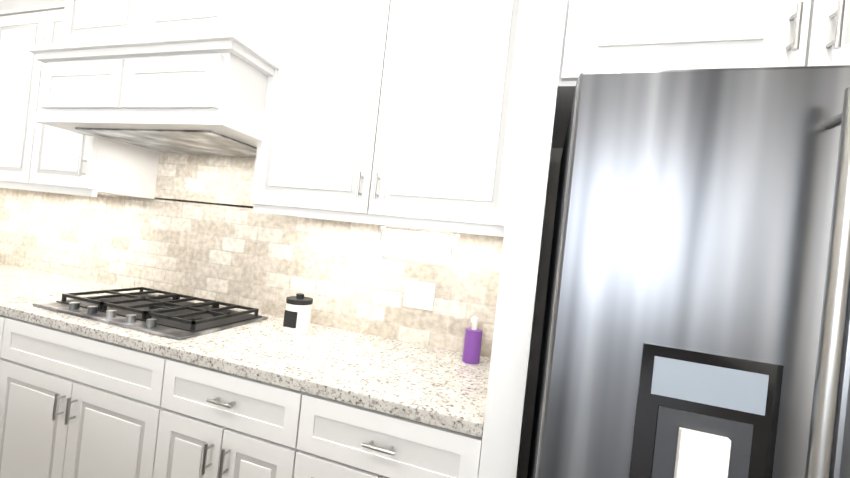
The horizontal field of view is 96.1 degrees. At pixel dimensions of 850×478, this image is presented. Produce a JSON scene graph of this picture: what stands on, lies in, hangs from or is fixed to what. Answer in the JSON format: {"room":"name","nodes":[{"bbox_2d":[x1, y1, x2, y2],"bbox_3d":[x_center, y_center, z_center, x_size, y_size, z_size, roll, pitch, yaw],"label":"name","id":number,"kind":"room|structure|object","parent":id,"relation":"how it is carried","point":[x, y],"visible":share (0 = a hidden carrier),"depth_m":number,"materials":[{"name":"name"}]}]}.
{"room":"kitchen","nodes":[
{"label":"kitchen","id":0,"kind":"room"},
{"bbox_2d":[0,9,562,477],"bbox_3d":[0.451,-0.057,1.690,8.150,3.000,0.150,6,0,17],"label":"wall","id":1,"kind":"structure","parent":0,"point":[538,313],"depth_m":1.59,"materials":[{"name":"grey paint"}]},
{"bbox_2d":[0,4,83,195],"bbox_3d":[-2.428,-0.796,2.336,0.987,0.940,0.349,6,0,17],"label":"upper cabinet","id":2,"kind":"object","parent":1,"relation":"attached to","point":[20,34],"depth_m":2.09,"materials":[{"name":"white wood"}]},
{"bbox_2d":[32,4,163,198],"bbox_3d":[-1.826,-0.732,2.149,0.525,0.940,0.349,6,0,17],"label":"upper cabinet","id":3,"kind":"object","parent":1,"relation":"attached to","point":[66,161],"depth_m":1.99,"materials":[{"name":"white wood"}]},
{"bbox_2d":[52,0,151,47],"bbox_3d":[-1.280,-1.228,1.906,0.555,0.840,0.529,6,0,17],"label":"upper cabinet","id":4,"kind":"object","parent":1,"relation":"attached to","point":[78,21],"depth_m":1.65,"materials":[{"name":"white wood"}]},
{"bbox_2d":[28,40,231,155],"bbox_3d":[-1.357,-0.643,1.885,0.580,0.290,0.574,6,0,17],"label":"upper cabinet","id":5,"kind":"object","parent":1,"relation":"attached to","point":[86,89],"depth_m":1.64,"materials":[{"name":"white wood"}]},
{"bbox_2d":[128,36,267,156],"bbox_3d":[-0.930,-0.597,1.752,0.581,0.290,0.574,6,0,17],"label":"range hood","id":6,"kind":"object","parent":1,"relation":"attached to","point":[210,91],"depth_m":1.47,"materials":[{"name":"white wood"}]},
{"bbox_2d":[148,0,271,59],"bbox_3d":[-0.867,-1.184,1.778,0.556,0.840,0.529,6,0,17],"label":"upper cabinet","id":7,"kind":"object","parent":1,"relation":"attached to","point":[247,21],"depth_m":1.51,"materials":[{"name":"white wood"}]},
{"bbox_2d":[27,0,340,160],"bbox_3d":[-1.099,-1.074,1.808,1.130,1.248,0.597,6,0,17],"label":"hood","id":8,"kind":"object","parent":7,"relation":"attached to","point":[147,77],"depth_m":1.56,"materials":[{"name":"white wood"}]},
{"bbox_2d":[0,153,503,357],"bbox_3d":[-1.464,-0.120,2.195,3.900,0.880,0.012,6,0,17],"label":"tile backsplash","id":9,"kind":"structure","parent":1,"relation":"attached to","point":[197,226],"depth_m":2.01,"materials":[{"name":"tile"}]},
{"bbox_2d":[403,280,434,310],"bbox_3d":[-0.027,0.254,1.731,0.140,0.120,0.006,6,0,17],"label":"electrical outlet","id":10,"kind":"object","parent":9,"relation":"attached to","point":[418,294],"visible":1,"depth_m":1.73,"materials":[{"name":"white plastic"}]},
{"bbox_2d":[248,0,547,235],"bbox_3d":[-0.118,-0.551,1.619,1.090,0.940,0.349,6,0,17],"label":"upper cabinet","id":11,"kind":"object","parent":1,"relation":"attached to","point":[440,114],"depth_m":1.42,"materials":[{"name":"white wood"}]},
{"bbox_2d":[379,226,459,266],"bbox_3d":[-0.029,0.031,1.546,0.328,0.136,0.124,6,0,17],"label":"paper towel holder","id":12,"kind":"object","parent":11,"relation":"attached to","point":[423,248],"visible":1,"depth_m":1.50,"materials":[{"name":"white"}]},
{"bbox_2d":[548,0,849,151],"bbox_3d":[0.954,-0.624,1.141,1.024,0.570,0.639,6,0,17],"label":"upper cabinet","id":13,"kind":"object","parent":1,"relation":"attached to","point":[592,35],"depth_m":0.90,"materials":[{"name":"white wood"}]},
{"bbox_3d":[-2.649,1.156,-2.034,11.600,0.100,9.300,6,0,17],"label":"floor","id":14,"kind":"structure","parent":0,"visible":0},
{"bbox_2d":[0,312,11,407],"bbox_3d":[-2.033,0.744,2.013,0.743,0.880,0.629,6,0,17],"label":"base cabinet","id":15,"kind":"object","parent":14,"relation":"on","point":[5,320],"depth_m":1.61,"materials":[{"name":"white wood"}]},
{"bbox_2d":[0,316,179,477],"bbox_3d":[-1.307,0.821,1.787,1.032,0.880,0.629,6,0,17],"label":"base cabinet","id":16,"kind":"object","parent":14,"relation":"on","point":[77,404],"depth_m":1.47,"materials":[{"name":"white wood"}]},
{"bbox_2d":[0,264,507,431],"bbox_3d":[-1.604,0.327,1.895,3.896,0.040,0.632,6,0,17],"label":"countertop","id":17,"kind":"structure","parent":16,"relation":"on","point":[413,379],"depth_m":1.48,"materials":[{"name":"white stone"}]},
{"bbox_2d":[32,286,267,340],"bbox_3d":[-1.245,0.319,1.778,0.850,0.050,0.480,6,0,17],"label":"cooktop","id":18,"kind":"object","parent":17,"relation":"in","point":[163,316],"depth_m":1.67,"materials":[{"name":"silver metal"}]},
{"bbox_2d":[283,293,312,334],"bbox_3d":[-0.567,0.331,1.711,0.114,0.170,0.115,6,0,17],"label":"canister","id":19,"kind":"object","parent":17,"relation":"on","point":[297,315],"visible":1,"depth_m":1.66,"materials":[{"name":"white ceramic"}]},
{"bbox_2d":[462,316,482,363],"bbox_3d":[0.194,0.406,1.546,0.068,0.180,0.075,6,0,17],"label":"soap bottle","id":20,"kind":"object","parent":17,"relation":"on","point":[472,344],"visible":1,"depth_m":1.52,"materials":[{"name":"purple plastic"}]},
{"bbox_2d":[164,356,319,477],"bbox_3d":[-0.605,0.895,1.569,0.686,0.880,0.629,6,0,17],"label":"base cabinet","id":21,"kind":"object","parent":14,"relation":"on","point":[226,423],"depth_m":1.25,"materials":[{"name":"white wood"}]},
{"bbox_2d":[312,364,507,477],"bbox_3d":[-0.097,0.949,1.412,0.626,0.880,0.629,6,0,17],"label":"base cabinet","id":22,"kind":"object","parent":14,"relation":"on","point":[353,440],"depth_m":1.09,"materials":[{"name":"white wood"}]},
{"bbox_2d":[527,65,849,477],"bbox_3d":[0.768,0.590,1.000,0.920,1.775,0.898,6,0,17],"label":"fridge","id":23,"kind":"object","parent":14,"relation":"on","point":[696,323],"visible":0.98,"depth_m":0.70,"materials":[{"name":"grey metal"}]}
]}

